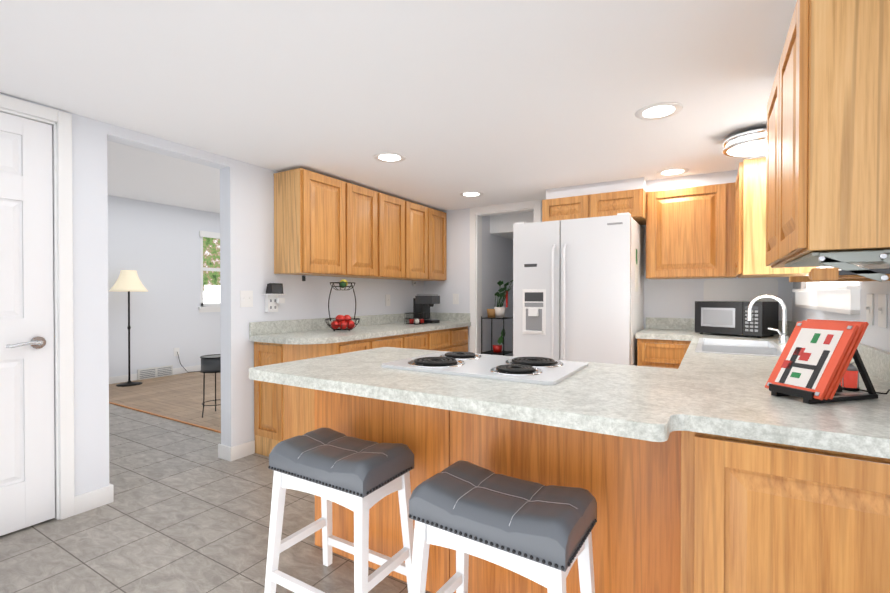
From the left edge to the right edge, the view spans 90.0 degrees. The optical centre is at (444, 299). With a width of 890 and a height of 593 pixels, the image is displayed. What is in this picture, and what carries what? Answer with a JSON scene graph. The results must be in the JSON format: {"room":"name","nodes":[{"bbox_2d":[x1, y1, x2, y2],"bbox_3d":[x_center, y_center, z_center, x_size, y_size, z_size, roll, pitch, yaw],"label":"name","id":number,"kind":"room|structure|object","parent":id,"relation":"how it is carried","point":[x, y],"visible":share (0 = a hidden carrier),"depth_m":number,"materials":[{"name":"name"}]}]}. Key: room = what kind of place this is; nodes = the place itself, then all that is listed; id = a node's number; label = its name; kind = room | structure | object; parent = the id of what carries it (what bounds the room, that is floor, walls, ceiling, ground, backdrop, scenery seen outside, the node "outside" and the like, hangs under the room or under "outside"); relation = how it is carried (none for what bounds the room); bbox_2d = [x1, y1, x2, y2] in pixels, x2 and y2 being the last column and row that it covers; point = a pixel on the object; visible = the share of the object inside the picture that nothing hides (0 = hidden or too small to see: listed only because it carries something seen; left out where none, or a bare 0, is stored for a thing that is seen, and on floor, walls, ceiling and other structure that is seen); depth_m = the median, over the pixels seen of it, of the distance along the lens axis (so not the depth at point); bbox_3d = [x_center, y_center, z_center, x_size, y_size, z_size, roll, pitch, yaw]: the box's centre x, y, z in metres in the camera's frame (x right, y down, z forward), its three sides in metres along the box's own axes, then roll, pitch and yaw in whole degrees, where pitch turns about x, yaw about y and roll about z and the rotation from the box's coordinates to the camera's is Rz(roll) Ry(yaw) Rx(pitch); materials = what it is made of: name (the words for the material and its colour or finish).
{"room":"kitchen","nodes":[
{"label":"kitchen","id":0,"kind":"room"},
{"bbox_2d":[107,141,219,213],"bbox_3d":[-3.001,-1.378,4.478,3.800,0.100,7.840,0,1,31],"label":"ceiling","id":1,"kind":"structure","parent":0,"point":[140,174],"depth_m":4.95,"materials":[{"name":"white paint"}]},
{"bbox_2d":[108,195,220,376],"bbox_3d":[-4.578,-0.116,5.438,0.120,2.440,7.600,0,1,31],"label":"wall","id":2,"kind":"structure","parent":0,"point":[156,247],"depth_m":6.24,"materials":[{"name":"white paint"}]},
{"bbox_2d":[109,365,200,383],"bbox_3d":[-4.520,1.057,5.413,0.014,0.095,7.600,0,1,31],"label":"baseboard","id":3,"kind":"structure","parent":2,"relation":"attached to","point":[123,378],"depth_m":5.99,"materials":[{"name":"white wood"}]},
{"bbox_2d":[137,365,172,379],"bbox_3d":[-4.025,1.022,6.194,0.028,0.148,0.450,0,1,31],"label":"floor vent","id":4,"kind":"object","parent":2,"relation":"in","point":[153,372],"visible":0.94,"depth_m":6.17,"materials":[{"name":"white metal"}]},
{"bbox_2d":[174,348,199,371],"bbox_3d":[-3.777,0.896,6.559,0.103,0.381,0.368,0,1,31],"label":"outlet","id":5,"kind":"object","parent":2,"relation":"attached to","point":[176,351],"visible":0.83,"depth_m":6.46,"materials":[{"name":"white plastic"}]},
{"bbox_2d":[198,231,219,312],"bbox_3d":[-3.491,-0.466,7.191,0.170,1.950,1.770,0,1,31],"label":"window","id":6,"kind":"structure","parent":2,"relation":"in","point":[210,269],"depth_m":6.97,"materials":[{"name":"white"}]},
{"bbox_2d":[109,372,220,432],"bbox_3d":[-1.993,1.094,6.057,3.680,0.009,3.890,0,1,31],"label":"floor","id":7,"kind":"structure","parent":0,"point":[178,397],"depth_m":4.99,"materials":[{"name":"beige carpet"}]},
{"bbox_2d":[109,270,147,386],"bbox_3d":[-4.054,0.366,5.710,0.420,1.469,0.420,0,1,31],"label":"floor lamp","id":8,"kind":"object","parent":7,"relation":"on","point":[128,281],"visible":0.98,"depth_m":5.64,"materials":[{"name":"black metal"}]},
{"bbox_2d":[200,354,220,417],"bbox_3d":[-2.203,0.829,4.271,0.264,0.570,0.268,0,1,31],"label":"stand","id":9,"kind":"object","parent":7,"relation":"on","point":[211,363],"visible":0.73,"depth_m":4.17,"materials":[{"name":"grey metal"}]},
{"bbox_2d":[0,93,423,495],"bbox_3d":[-1.592,-0.101,3.640,0.750,2.440,7.600,0,1,31],"label":"wall","id":10,"kind":"structure","parent":0,"point":[246,226],"depth_m":3.10,"materials":[{"name":"white paint"}]},
{"bbox_2d":[0,112,54,535],"bbox_3d":[-2.177,0.120,1.953,0.094,2.003,0.734,0,1,31],"label":"closet door","id":11,"kind":"structure","parent":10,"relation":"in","point":[27,467],"depth_m":2.18,"materials":[{"name":"white"}]},
{"bbox_2d":[75,440,254,514],"bbox_3d":[-0.919,1.095,0.885,3.524,0.095,3.555,0,1,31],"label":"baseboard","id":12,"kind":"structure","parent":10,"relation":"attached to","point":[93,499],"depth_m":2.46,"materials":[{"name":"white wood"}]},
{"bbox_2d":[240,291,252,306],"bbox_3d":[-1.418,-0.002,3.186,0.016,0.118,0.100,0,1,31],"label":"switch plate","id":13,"kind":"object","parent":10,"relation":"attached to","point":[246,298],"visible":1,"depth_m":3.19,"materials":[{"name":"white plastic"}]},
{"bbox_2d":[262,283,285,311],"bbox_3d":[-1.278,-0.011,3.338,0.100,0.215,0.145,0,1,31],"label":"electrical outlet","id":14,"kind":"object","parent":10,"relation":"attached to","point":[273,292],"visible":1,"depth_m":3.32,"materials":[{"name":"white plastic"}]},
{"bbox_2d":[273,168,446,280],"bbox_3d":[-0.641,-0.582,4.178,0.316,0.762,2.048,0,1,31],"label":"upper cabinet","id":15,"kind":"object","parent":10,"relation":"attached to","point":[324,225],"depth_m":3.66,"materials":[{"name":"brown wood"}]},
{"bbox_2d":[385,295,389,305],"bbox_3d":[-0.583,0.011,4.575,0.016,0.118,0.075,0,1,31],"label":"electrical outlet plate","id":16,"kind":"object","parent":10,"relation":"attached to","point":[387,300],"visible":1,"depth_m":4.57,"materials":[{"name":"white plastic"}]},
{"bbox_2d":[0,403,430,592],"bbox_3d":[-1.446,1.170,3.563,7.430,0.100,7.840,0,1,31],"label":"floor","id":17,"kind":"structure","parent":0,"point":[187,510],"depth_m":2.15,"materials":[{"name":"grey tile"}]},
{"bbox_2d":[264,427,413,592],"bbox_3d":[-0.385,0.835,1.659,0.478,0.602,0.323,0,1,31],"label":"stool","id":18,"kind":"object","parent":17,"relation":"on","point":[360,478],"visible":1,"depth_m":1.60,"materials":[{"name":"white paint"}]},
{"bbox_2d":[249,312,470,456],"bbox_3d":[-0.561,0.638,4.028,0.617,0.955,2.277,0,1,31],"label":"base cabinet","id":19,"kind":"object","parent":17,"relation":"on","point":[282,412],"depth_m":3.22,"materials":[{"name":"laminate"}]},
{"bbox_2d":[325,279,359,330],"bbox_3d":[-0.828,0.048,3.602,0.276,0.419,0.316,0,1,31],"label":"fruit basket","id":20,"kind":"object","parent":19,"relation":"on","point":[345,322],"visible":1,"depth_m":3.55,"materials":[{"name":"black metal"}]},
{"bbox_2d":[405,312,426,324],"bbox_3d":[-0.291,0.194,4.494,0.154,0.112,0.184,0,1,31],"label":"wire basket","id":21,"kind":"object","parent":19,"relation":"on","point":[417,321],"visible":1,"depth_m":4.48,"materials":[{"name":"black metal"}]},
{"bbox_2d":[413,294,439,322],"bbox_3d":[-0.212,0.096,4.702,0.279,0.305,0.160,0,1,31],"label":"coffee maker","id":22,"kind":"object","parent":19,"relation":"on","point":[423,303],"visible":0.79,"depth_m":4.64,"materials":[{"name":"black plastic"}]},
{"bbox_2d":[249,347,624,592],"bbox_3d":[0.052,0.691,1.771,1.440,0.887,0.880,0,1,31],"label":"kitchen island","id":23,"kind":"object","parent":17,"relation":"on","point":[542,420],"depth_m":1.56,"materials":[{"name":"laminate"}]},
{"bbox_2d":[481,280,512,355],"bbox_3d":[0.626,0.439,4.888,0.380,1.339,0.292,0,1,31],"label":"stand","id":24,"kind":"object","parent":17,"relation":"on","point":[498,312],"visible":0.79,"depth_m":4.86,"materials":[{"name":"black metal"}]},
{"bbox_2d":[408,460,596,592],"bbox_3d":[0.165,0.838,1.283,0.478,0.602,0.323,0,1,33],"label":"stool","id":25,"kind":"object","parent":17,"relation":"on","point":[539,533],"visible":1,"depth_m":1.21,"materials":[{"name":"grey leather"}]},
{"bbox_2d":[513,212,643,365],"bbox_3d":[1.152,0.235,3.825,0.924,1.765,0.837,0,1,31],"label":"fridge","id":26,"kind":"object","parent":17,"relation":"on","point":[578,289],"visible":0.77,"depth_m":3.49,"materials":[{"name":"white metal"}]},
{"bbox_2d":[625,294,889,592],"bbox_3d":[1.551,0.556,2.219,0.667,1.148,3.197,0,1,31],"label":"kitchen counter","id":27,"kind":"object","parent":17,"relation":"on","point":[686,456],"depth_m":1.06,"materials":[{"name":"laminate"}]},
{"bbox_2d":[695,301,778,337],"bbox_3d":[2.125,0.139,3.254,0.323,0.244,0.430,0,1,-37],"label":"microwave","id":28,"kind":"object","parent":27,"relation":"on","point":[723,317],"visible":0.96,"depth_m":3.13,"materials":[{"name":"black plastic"}]},
{"bbox_2d":[765,319,877,403],"bbox_3d":[1.076,0.169,1.264,0.250,0.217,0.155,0,0,-14],"label":"cookbook stand","id":29,"kind":"object","parent":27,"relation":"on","point":[813,361],"visible":1,"depth_m":1.23,"materials":[{"name":"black plastic"}]},
{"bbox_2d":[840,362,889,394],"bbox_3d":[1.261,0.221,1.341,0.111,0.112,0.061,0,1,31],"label":"lantern ornament","id":30,"kind":"object","parent":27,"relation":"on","point":[849,381],"visible":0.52,"depth_m":1.34,"materials":[{"name":"red glass"}]},
{"bbox_2d":[0,0,796,210],"bbox_3d":[0.182,-1.022,2.565,3.630,0.100,7.840,0,1,31],"label":"ceiling","id":31,"kind":"structure","parent":0,"point":[496,102],"depth_m":1.97,"materials":[{"name":"white paint"}]},
{"bbox_2d":[373,152,405,162],"bbox_3d":[-0.381,-0.974,3.064,0.224,0.004,0.224,0,1,31],"label":"recessed light","id":32,"kind":"object","parent":31,"relation":"in","point":[390,157],"visible":1,"depth_m":3.06,"materials":[{"name":"white plastic"}]},
{"bbox_2d":[460,191,482,196],"bbox_3d":[0.248,-0.984,4.179,0.224,0.004,0.224,0,1,31],"label":"recessed light","id":33,"kind":"object","parent":31,"relation":"in","point":[471,194],"visible":1,"depth_m":4.18,"materials":[{"name":"white"}]},
{"bbox_2d":[490,211,533,239],"bbox_3d":[1.121,-0.876,5.474,0.660,0.240,1.250,0,1,31],"label":"soffit","id":34,"kind":"structure","parent":31,"relation":"attached to","point":[501,225],"depth_m":5.01,"materials":[{"name":"white paint"}]},
{"bbox_2d":[546,170,737,198],"bbox_3d":[1.784,-0.933,3.696,1.810,0.098,0.410,0,1,31],"label":"soffit","id":35,"kind":"structure","parent":31,"relation":"attached to","point":[723,177],"depth_m":3.63,"materials":[{"name":"white paint"}]},
{"bbox_2d":[635,102,682,119],"bbox_3d":[1.102,-0.968,2.297,0.224,0.004,0.224,0,1,31],"label":"recessed light","id":36,"kind":"object","parent":31,"relation":"in","point":[658,111],"visible":1,"depth_m":2.29,"materials":[{"name":"white"}]},
{"bbox_2d":[656,168,688,175],"bbox_3d":[1.751,-0.977,3.425,0.224,0.004,0.224,0,1,31],"label":"recessed light","id":37,"kind":"object","parent":31,"relation":"in","point":[672,172],"visible":1,"depth_m":3.41,"materials":[{"name":"white"}]},
{"bbox_2d":[722,127,766,156],"bbox_3d":[1.817,-0.918,2.597,0.340,0.109,0.340,0,1,31],"label":"flush-mount ceiling light","id":38,"kind":"object","parent":31,"relation":"attached to","point":[750,142],"visible":0.67,"depth_m":2.54,"materials":[{"name":"white glass"}]},
{"bbox_2d":[746,154,765,158],"bbox_3d":[2.208,-0.926,2.975,0.340,0.098,0.650,0,1,31],"label":"soffit","id":39,"kind":"structure","parent":31,"relation":"attached to","point":[764,155],"depth_m":2.76,"materials":[{"name":"white paint"}]},
{"bbox_2d":[482,216,512,355],"bbox_3d":[0.761,0.052,5.622,0.100,2.100,1.580,0,1,31],"label":"wall","id":40,"kind":"structure","parent":0,"point":[497,259],"depth_m":5.22,"materials":[{"name":"white paint"}]},
{"bbox_2d":[424,200,792,351],"bbox_3d":[1.294,0.063,4.306,3.510,2.100,0.126,0,1,31],"label":"wall","id":41,"kind":"structure","parent":0,"point":[670,298],"depth_m":3.89,"materials":[{"name":"white paint"}]},
{"bbox_2d":[453,294,458,303],"bbox_3d":[0.116,-0.002,4.938,0.075,0.118,0.016,0,1,31],"label":"switch plate","id":42,"kind":"object","parent":41,"relation":"attached to","point":[455,298],"visible":1,"depth_m":4.93,"materials":[{"name":"white plastic"}]},
{"bbox_2d":[470,200,540,353],"bbox_3d":[0.644,0.060,4.691,0.800,2.106,0.136,0,1,31],"label":"trim","id":43,"kind":"structure","parent":41,"relation":"attached to","point":[477,214],"depth_m":4.81,"materials":[{"name":"white"}]},
{"bbox_2d":[542,188,645,224],"bbox_3d":[1.329,-0.771,3.932,0.828,0.225,0.471,0,1,31],"label":"upper cabinet","id":44,"kind":"object","parent":41,"relation":"attached to","point":[632,202],"visible":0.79,"depth_m":3.70,"materials":[{"name":"brown wood"}]},
{"bbox_2d":[646,182,735,278],"bbox_3d":[1.997,-0.526,3.619,0.634,0.710,0.321,0,1,31],"label":"upper cabinet","id":45,"kind":"object","parent":41,"relation":"attached to","point":[690,232],"visible":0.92,"depth_m":3.48,"materials":[{"name":"brown wood"}]},
{"bbox_2d":[792,263,889,351],"bbox_3d":[1.252,0.092,0.950,0.120,2.100,5.920,0,1,31],"label":"wall","id":46,"kind":"structure","parent":0,"point":[875,335],"depth_m":1.77,"materials":[{"name":"white paint"}]},
{"bbox_2d":[735,157,815,277],"bbox_3d":[2.172,-0.515,2.966,0.381,0.720,0.612,0,1,31],"label":"upper cabinet","id":47,"kind":"object","parent":46,"relation":"attached to","point":[750,222],"visible":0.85,"depth_m":2.77,"materials":[{"name":"brown wood"}]},
{"bbox_2d":[792,266,860,314],"bbox_3d":[2.126,-0.376,2.451,0.155,1.430,2.000,0,1,31],"label":"kitchen window","id":48,"kind":"structure","parent":46,"relation":"in","point":[841,297],"depth_m":2.25,"materials":[{"name":"white"}]},
{"bbox_2d":[766,0,889,281],"bbox_3d":[1.339,-0.456,1.523,0.319,0.815,0.900,0,1,31],"label":"upper cabinet","id":49,"kind":"object","parent":46,"relation":"attached to","point":[828,162],"visible":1,"depth_m":1.19,"materials":[{"name":"brown wood"}]},
{"bbox_2d":[865,294,869,322],"bbox_3d":[1.637,0.040,1.722,0.016,0.118,0.075,0,1,31],"label":"switch plate","id":50,"kind":"object","parent":46,"relation":"attached to","point":[867,307],"depth_m":1.73,"materials":[{"name":"white plastic"}]},
{"bbox_2d":[869,294,887,327],"bbox_3d":[1.559,0.041,1.592,0.016,0.118,0.085,0,1,31],"label":"switch plate","id":51,"kind":"object","parent":46,"relation":"attached to","point":[882,308],"depth_m":1.59,"materials":[{"name":"white plastic"}]},
{"bbox_3d":[-3.001,-0.108,4.489,3.800,2.440,7.840,0,1,31],"label":"wall","id":52,"kind":"structure","parent":0,"visible":0},
{"bbox_2d":[0,94,74,519],"bbox_3d":[-2.217,0.089,1.976,0.136,2.093,0.876,0,1,31],"label":"door frame","id":53,"kind":"structure","parent":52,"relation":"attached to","point":[60,122],"depth_m":2.28,"materials":[{"name":"white"}]}
]}

